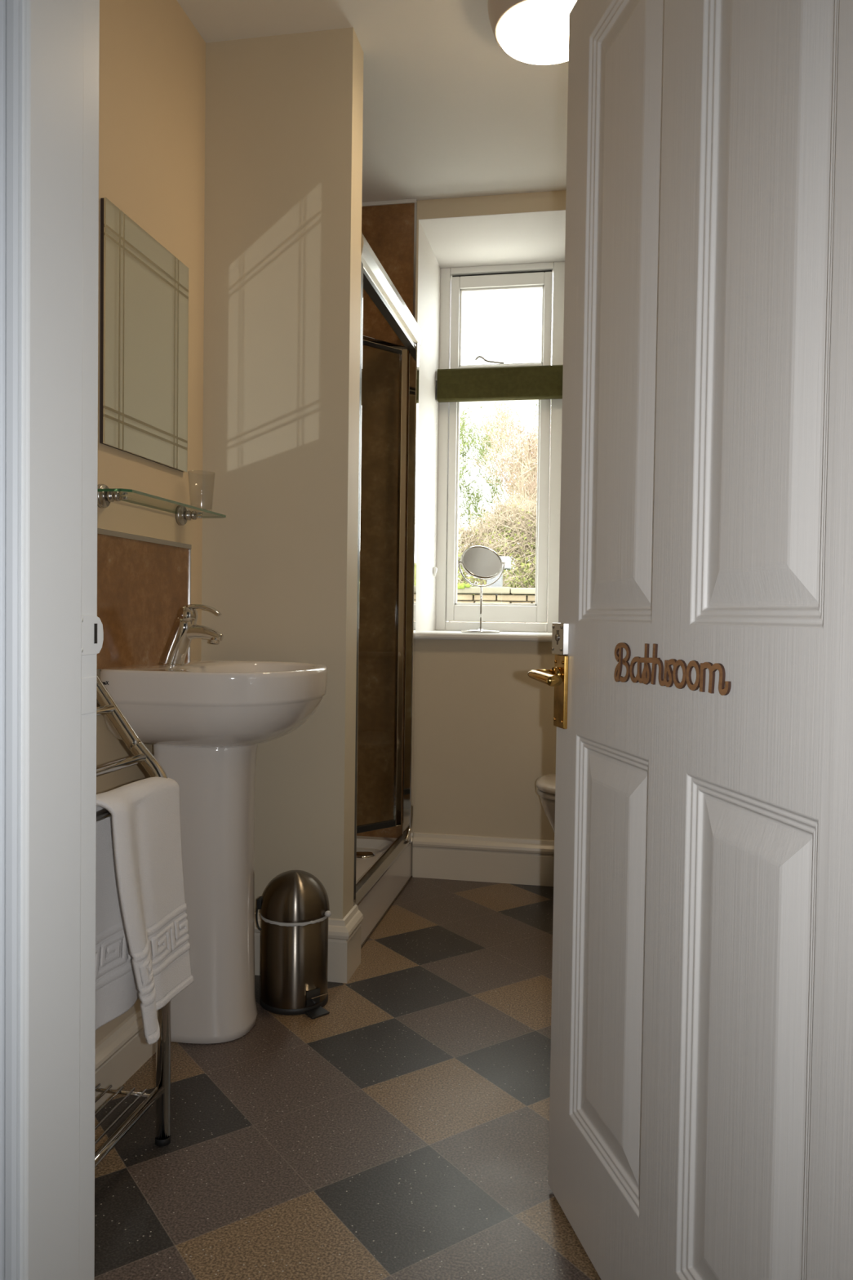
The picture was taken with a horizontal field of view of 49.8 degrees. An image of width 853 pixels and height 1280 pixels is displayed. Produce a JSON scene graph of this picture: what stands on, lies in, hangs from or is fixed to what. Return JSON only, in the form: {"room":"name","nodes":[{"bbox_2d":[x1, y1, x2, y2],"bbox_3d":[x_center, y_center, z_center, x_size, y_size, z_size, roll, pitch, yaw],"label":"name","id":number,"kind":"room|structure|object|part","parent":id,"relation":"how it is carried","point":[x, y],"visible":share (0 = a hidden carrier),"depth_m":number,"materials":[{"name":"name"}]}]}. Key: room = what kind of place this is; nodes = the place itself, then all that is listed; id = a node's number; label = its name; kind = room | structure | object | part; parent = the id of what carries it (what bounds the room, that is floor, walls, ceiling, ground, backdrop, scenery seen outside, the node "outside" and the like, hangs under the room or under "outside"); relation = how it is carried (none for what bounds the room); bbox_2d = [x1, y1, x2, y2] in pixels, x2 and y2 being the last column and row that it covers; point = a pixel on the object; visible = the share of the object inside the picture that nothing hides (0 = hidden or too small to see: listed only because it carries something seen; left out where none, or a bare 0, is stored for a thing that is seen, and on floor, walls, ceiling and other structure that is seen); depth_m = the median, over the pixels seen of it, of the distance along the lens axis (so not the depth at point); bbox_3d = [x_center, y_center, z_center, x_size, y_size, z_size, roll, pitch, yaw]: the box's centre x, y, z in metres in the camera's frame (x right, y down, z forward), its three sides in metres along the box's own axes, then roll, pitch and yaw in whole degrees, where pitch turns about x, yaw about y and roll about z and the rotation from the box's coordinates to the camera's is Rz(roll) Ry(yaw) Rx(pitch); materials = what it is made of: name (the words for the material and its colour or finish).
{"room":"bathroom","nodes":[
{"label":"bathroom","id":0,"kind":"room"},
{"bbox_2d":[96,0,205,794],"bbox_3d":[-0.792,-0.336,1.866,0.120,2.515,1.545,1,2,10],"label":"wall","id":1,"kind":"structure","parent":0,"point":[152,62],"depth_m":2.22,"materials":[{"name":"beige paint"}]},
{"bbox_2d":[95,999,141,1044],"bbox_3d":[-0.755,0.874,1.593,0.097,0.114,0.963,1,2,10],"label":"boxing","id":2,"kind":"structure","parent":1,"relation":"attached to","point":[102,1032],"depth_m":1.93,"materials":[{"name":"beige paint"}]},
{"bbox_2d":[94,997,155,1111],"bbox_3d":[-0.742,0.873,1.603,0.121,0.116,0.987,1,2,10],"label":"baseboard","id":3,"kind":"structure","parent":1,"relation":"attached to","point":[125,1050],"depth_m":1.90,"materials":[{"name":"beige paint"}]},
{"bbox_2d":[96,528,191,669],"bbox_3d":[-0.670,-0.094,2.189,0.012,0.303,0.472,1,2,10],"label":"backsplash","id":4,"kind":"structure","parent":1,"relation":"attached to","point":[143,582],"depth_m":2.15,"materials":[{"name":"brown tile"}]},
{"bbox_3d":[-0.668,-0.239,2.185,0.012,0.012,0.472,1,2,10],"label":"trim","id":5,"kind":"part","parent":4,"relation":"part of","materials":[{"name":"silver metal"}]},
{"bbox_3d":[-0.628,-0.093,2.418,0.011,0.291,0.006,1,2,10],"label":"trim","id":6,"kind":"part","parent":4,"relation":"part of","materials":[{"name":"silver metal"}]},
{"bbox_2d":[99,197,188,472],"bbox_3d":[-0.660,-0.693,2.177,0.012,0.525,0.408,1,2,10],"label":"wall mirror","id":7,"kind":"object","parent":1,"relation":"attached to","point":[144,286],"visible":1,"depth_m":2.14,"materials":[{"name":"silver mirror"}]},
{"bbox_2d":[97,484,226,525],"bbox_3d":[-0.622,-0.316,2.174,0.103,0.052,0.526,1,2,10],"label":"glass shelf","id":8,"kind":"object","parent":1,"relation":"attached to","point":[183,512],"visible":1,"depth_m":2.11,"materials":[{"name":"green"}]},
{"bbox_2d":[187,471,215,506],"bbox_3d":[-0.581,-0.381,2.369,0.069,0.103,0.069,1,2,10],"label":"tumbler","id":9,"kind":"object","parent":8,"relation":"on","point":[188,471],"visible":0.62,"depth_m":2.37,"materials":[{"name":"clear glass"}]},
{"bbox_2d":[201,26,364,983],"bbox_3d":[-0.389,-0.348,2.519,0.434,2.515,0.154,1,2,10],"label":"wall","id":10,"kind":"structure","parent":0,"point":[284,113],"depth_m":2.46,"materials":[{"name":"beige paint"}]},
{"bbox_2d":[93,876,601,1279],"bbox_3d":[0.115,0.928,2.128,1.655,0.001,2.600,1,2,10],"label":"floor","id":11,"kind":"structure","parent":0,"point":[400,1131],"depth_m":1.75,"materials":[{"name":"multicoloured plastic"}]},
{"bbox_2d":[94,673,171,1168],"bbox_3d":[-0.613,0.497,1.429,0.188,0.880,0.588,1,2,10],"label":"towel rack","id":12,"kind":"object","parent":11,"relation":"on","point":[108,706],"visible":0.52,"depth_m":1.68,"materials":[{"name":"silver metal"}]},
{"bbox_3d":[-0.538,0.833,1.423,0.016,0.016,0.560,1,2,10],"label":"shelf rail","id":13,"kind":"part","parent":12,"relation":"part of","materials":[{"name":"silver metal"}]},
{"bbox_2d":[95,777,193,1044],"bbox_3d":[-0.498,0.463,1.577,0.094,0.435,0.333,1,2,10],"label":"hand towel","id":14,"kind":"object","parent":12,"relation":"hanging from","point":[143,946],"visible":0.85,"depth_m":1.57,"materials":[{"name":"white fabric"}]},
{"bbox_2d":[98,659,328,1044],"bbox_3d":[-0.466,0.489,2.169,0.439,0.858,0.490,1,2,10],"label":"basin","id":15,"kind":"object","parent":11,"relation":"on","point":[205,722],"visible":0.88,"depth_m":2.08,"materials":[{"name":"white ceramic"}]},
{"bbox_2d":[157,604,223,665],"bbox_3d":[-0.559,-0.010,2.174,0.161,0.152,0.062,1,2,10],"label":"mixer tap","id":16,"kind":"object","parent":15,"relation":"on","point":[184,628],"visible":0.99,"depth_m":2.16,"materials":[{"name":"silver metal"}]},
{"bbox_3d":[-0.534,-0.070,2.168,0.103,0.030,0.037,1,2,10],"label":"lever","id":17,"kind":"part","parent":16,"relation":"part of","materials":[{"name":"silver metal"}]},
{"bbox_3d":[-0.544,-0.009,2.171,0.131,0.057,0.049,1,2,10],"label":"spout","id":18,"kind":"part","parent":16,"relation":"part of","materials":[{"name":"silver metal"}]},
{"bbox_3d":[-0.462,0.154,2.160,0.439,0.186,0.490,1,2,10],"label":"basin bowl","id":19,"kind":"part","parent":15,"relation":"part of","materials":[{"name":"white ceramic"}]},
{"bbox_2d":[255,870,331,1019],"bbox_3d":[-0.322,0.751,2.314,0.176,0.332,0.207,-1,2,-44],"label":"pedal bin","id":20,"kind":"object","parent":11,"relation":"on","point":[294,907],"visible":1,"depth_m":2.25,"materials":[{"name":"silver metal"}]},
{"bbox_3d":[-0.425,0.702,2.328,0.016,0.069,0.004,1,2,10],"label":"carry handle","id":21,"kind":"part","parent":20,"relation":"part of","materials":[{"name":"black rubber"}]},
{"bbox_3d":[-0.332,0.636,2.321,0.173,0.104,0.173,1,2,10],"label":"lid","id":22,"kind":"part","parent":20,"relation":"part of","materials":[{"name":"silver metal"}]},
{"bbox_2d":[355,835,412,948],"bbox_3d":[-0.502,0.822,3.085,0.755,0.142,0.896,1,2,10],"label":"shower tray","id":23,"kind":"object","parent":11,"relation":"on","point":[374,907],"visible":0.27,"depth_m":3.14,"materials":[{"name":"white plastic"}]},
{"bbox_2d":[353,232,422,906],"bbox_3d":[-0.245,-0.196,3.005,0.287,1.904,0.881,1,2,10],"label":"shower door","id":24,"kind":"structure","parent":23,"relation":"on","point":[375,280],"depth_m":3.31,"materials":[{"name":"silver metal"}]},
{"bbox_3d":[-0.209,-0.183,2.579,0.032,1.903,0.056,1,2,10],"label":"wall post","id":25,"kind":"part","parent":24,"relation":"part of","materials":[{"name":"silver metal"}]},
{"bbox_3d":[-0.240,0.666,3.227,0.330,0.023,0.016,-1,2,-42],"label":"rail","id":26,"kind":"part","parent":24,"relation":"part of","materials":[{"name":"grey metal"}]},
{"bbox_3d":[-0.216,-1.043,3.179,0.330,0.017,0.016,-1,2,-42],"label":"rail","id":27,"kind":"part","parent":24,"relation":"part of","materials":[{"name":"silver metal"}]},
{"bbox_3d":[-0.145,0.741,3.010,0.036,0.034,0.861,1,2,10],"label":"rail","id":28,"kind":"part","parent":24,"relation":"part of","materials":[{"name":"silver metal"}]},
{"bbox_3d":[-0.118,-1.101,2.943,0.048,0.088,0.851,1,2,10],"label":"rail","id":29,"kind":"part","parent":24,"relation":"part of","materials":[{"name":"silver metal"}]},
{"bbox_3d":[-0.058,-0.193,3.380,0.038,1.883,0.075,1,2,10],"label":"wall post","id":30,"kind":"part","parent":24,"relation":"part of","materials":[{"name":"silver metal"}]},
{"bbox_2d":[535,773,555,831],"bbox_3d":[0.722,0.509,3.017,0.721,0.805,0.400,1,2,10],"label":"toilet","id":31,"kind":"object","parent":11,"relation":"on","point":[545,784],"visible":0.12,"depth_m":2.98,"materials":[{"name":"white ceramic"}]},
{"bbox_3d":[0.610,0.505,3.038,0.488,0.017,0.370,1,2,10],"label":"seat","id":32,"kind":"part","parent":31,"relation":"part of","materials":[{"name":"white plastic"}]},
{"bbox_3d":[0.609,0.480,3.038,0.491,0.028,0.374,1,2,10],"label":"lid","id":33,"kind":"part","parent":31,"relation":"part of","materials":[{"name":"white ceramic"}]},
{"bbox_2d":[176,0,568,202],"bbox_3d":[-0.013,-1.641,2.146,2.210,0.100,2.445,1,2,10],"label":"ceiling","id":34,"kind":"structure","parent":0,"point":[448,113],"depth_m":2.70,"materials":[{"name":"paint"}]},
{"bbox_2d":[487,0,577,64],"bbox_3d":[0.303,-1.535,2.281,0.304,0.109,0.304,1,2,10],"label":"ceiling light","id":35,"kind":"object","parent":34,"relation":"attached to","point":[534,32],"visible":0.7,"depth_m":2.24,"materials":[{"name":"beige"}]},
{"bbox_2d":[412,190,566,867],"bbox_3d":[0.247,-0.421,3.678,2.210,2.615,0.600,1,2,10],"label":"wall","id":36,"kind":"structure","parent":0,"point":[485,733],"depth_m":3.42,"materials":[{"name":"beige paint"}]},
{"bbox_2d":[356,203,414,838],"bbox_3d":[-0.417,-0.445,3.488,0.728,2.371,0.011,1,2,10],"label":"wall panel","id":37,"kind":"object","parent":36,"relation":"attached to","point":[388,229],"visible":0.14,"depth_m":3.44,"materials":[{"name":"brown stone"}]},
{"bbox_2d":[361,198,417,206],"bbox_3d":[-0.399,-1.624,3.447,0.738,0.013,0.006,1,2,10],"label":"trim","id":38,"kind":"structure","parent":36,"relation":"attached to","point":[403,201],"depth_m":3.40,"materials":[{"name":"white plastic"}]},
{"bbox_2d":[413,200,417,319],"bbox_3d":[-0.056,-0.438,3.421,0.008,2.371,0.014,1,2,10],"label":"trim","id":39,"kind":"structure","parent":36,"relation":"attached to","point":[415,203],"depth_m":3.39,"materials":[{"name":"silver metal"}]},
{"bbox_2d":[412,832,554,886],"bbox_3d":[0.545,0.818,3.336,1.212,0.165,0.024,1,2,10],"label":"baseboard","id":40,"kind":"structure","parent":36,"relation":"attached to","point":[523,861],"depth_m":3.39,"materials":[{"name":"beige paint"}]},
{"bbox_2d":[415,630,552,641],"bbox_3d":[0.259,-0.017,3.616,0.550,0.025,0.536,1,2,10],"label":"window sill","id":41,"kind":"structure","parent":36,"relation":"attached to","point":[435,634],"depth_m":3.37,"materials":[{"name":"white paint"}]},
{"bbox_2d":[457,546,505,633],"bbox_3d":[0.210,-0.196,3.517,0.150,0.336,0.150,2,2,29],"label":"mirror","id":42,"kind":"object","parent":41,"relation":"on","point":[482,562],"visible":0.99,"depth_m":3.51,"materials":[{"name":"silver metal"}]},
{"bbox_3d":[0.209,-0.119,3.519,0.008,0.167,0.008,1,2,10],"label":"stem","id":43,"kind":"part","parent":42,"relation":"part of","materials":[{"name":"silver metal"}]},
{"bbox_2d":[435,261,564,632],"bbox_3d":[0.323,-0.800,3.873,0.547,1.528,0.110,1,2,10],"label":"window","id":44,"kind":"structure","parent":36,"relation":"in","point":[457,281],"depth_m":3.84,"materials":[{"name":"white paint"}]},
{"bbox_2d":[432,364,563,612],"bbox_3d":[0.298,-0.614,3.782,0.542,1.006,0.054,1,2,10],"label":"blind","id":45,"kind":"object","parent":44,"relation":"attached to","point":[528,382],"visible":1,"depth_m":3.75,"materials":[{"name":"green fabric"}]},
{"bbox_3d":[0.038,-0.603,3.817,0.004,0.976,0.013,1,2,10],"label":"bead chain","id":46,"kind":"part","parent":45,"relation":"part of","materials":[{"name":"white plastic"}]},
{"bbox_3d":[0.303,-0.560,3.876,0.425,0.968,0.050,1,2,10],"label":"sash","id":47,"kind":"part","parent":44,"relation":"part of","materials":[{"name":"white paint"}]},
{"bbox_3d":[0.313,-1.317,3.855,0.422,0.418,0.050,1,2,10],"label":"sash","id":48,"kind":"part","parent":44,"relation":"part of","materials":[{"name":"white paint"}]},
{"bbox_3d":[3.996,0.343,27.093,30.000,0.098,37.300,1,2,10],"label":"floor","id":49,"kind":"structure","parent":0,"visible":0},
{"bbox_2d":[457,401,537,537],"bbox_3d":[0.197,-2.006,14.092,3.514,5.214,2.016,0,2,-36],"label":"bare tree","id":50,"kind":"object","parent":49,"relation":"on","point":[462,425],"visible":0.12,"depth_m":14.24,"materials":[{"name":"green plant"}]},
{"bbox_2d":[448,582,547,632],"bbox_3d":[0.536,0.092,9.050,11.759,1.299,0.458,1,2,10],"label":"stone wall","id":51,"kind":"structure","parent":49,"relation":"on","point":[464,592],"depth_m":8.85,"materials":[{"name":"stone"}]},
{"bbox_2d":[486,555,511,586],"bbox_3d":[0.750,-0.071,9.626,0.235,1.600,0.200,1,2,10],"label":"stone post","id":52,"kind":"object","parent":49,"relation":"on","point":[506,559],"visible":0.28,"depth_m":9.53,"materials":[{"name":"white stone"}]},
{"bbox_2d":[457,483,549,595],"bbox_3d":[1.026,-0.817,12.111,11.032,3.033,1.815,1,2,11],"label":"hedge","id":53,"kind":"object","parent":49,"relation":"on","point":[523,519],"visible":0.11,"depth_m":12.16,"materials":[{"name":"green plant"}]},
{"bbox_2d":[458,356,551,570],"bbox_3d":[1.649,-2.428,15.811,3.027,6.005,2.831,1,2,18],"label":"bare tree","id":54,"kind":"object","parent":49,"relation":"on","point":[491,486],"visible":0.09,"depth_m":15.49,"materials":[{"name":"green plant"}]},
{"bbox_2d":[459,400,551,561],"bbox_3d":[1.533,-1.752,13.993,1.940,4.753,2.804,2,2,35],"label":"bare tree","id":55,"kind":"object","parent":49,"relation":"on","point":[531,483],"visible":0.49,"depth_m":13.60,"materials":[{"name":"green plant"}]},
{"bbox_2d":[475,404,551,561],"bbox_3d":[2.386,-2.519,18.706,2.988,6.048,2.701,1,2,5],"label":"bare tree","id":56,"kind":"object","parent":49,"relation":"on","point":[488,405],"visible":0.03,"depth_m":18.75,"materials":[{"name":"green plant"}]},
{"bbox_2d":[488,404,551,499],"bbox_3d":[2.525,-2.186,16.590,2.796,5.501,3.057,2,2,38],"label":"bare tree","id":57,"kind":"object","parent":49,"relation":"on","point":[538,404],"visible":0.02,"depth_m":16.41,"materials":[{"name":"green plant"}]},
{"bbox_3d":[0.161,-0.344,0.834,3.800,2.615,0.135,1,2,10],"label":"wall","id":58,"kind":"structure","parent":0,"visible":0},
{"bbox_2d":[0,0,103,1279],"bbox_3d":[0.016,-0.069,0.861,0.927,2.060,0.173,1,2,10],"label":"door frame","id":59,"kind":"structure","parent":58,"relation":"attached to","point":[51,633],"depth_m":0.90,"materials":[{"name":"white paint"}]},
{"bbox_3d":[-0.420,-0.075,0.865,0.069,2.060,0.022,1,2,10],"label":"architrave","id":60,"kind":"part","parent":59,"relation":"part of","materials":[{"name":"white paint"}]},
{"bbox_3d":[-0.365,-0.005,0.994,0.004,0.043,0.053,1,2,10],"label":"strike plate","id":61,"kind":"part","parent":59,"relation":"part of","materials":[{"name":"white paint"}]},
{"bbox_2d":[527,0,852,1279],"bbox_3d":[0.300,-0.039,1.152,0.108,1.977,0.817,0,2,-13],"label":"door","id":62,"kind":"structure","parent":58,"relation":"in","point":[701,1104],"depth_m":1.08,"materials":[{"name":"white paint"}]},
{"bbox_3d":[0.202,0.059,1.480,0.062,0.026,0.102,0,2,-12],"label":"lever","id":63,"kind":"part","parent":62,"relation":"part of","materials":[{"name":"gold metal"}]},
{"bbox_3d":[0.224,0.085,1.527,0.007,0.121,0.048,0,2,-12],"label":"handle","id":64,"kind":"part","parent":62,"relation":"part of","materials":[{"name":"gold metal"}]},
{"bbox_2d":[613,642,731,695],"bbox_3d":[0.303,0.035,1.166,0.003,0.058,0.309,0,2,-12],"label":"door sign","id":65,"kind":"object","parent":62,"relation":"attached to","point":[647,675],"visible":1,"depth_m":1.16,"materials":[{"name":"brown wood"}]}
]}

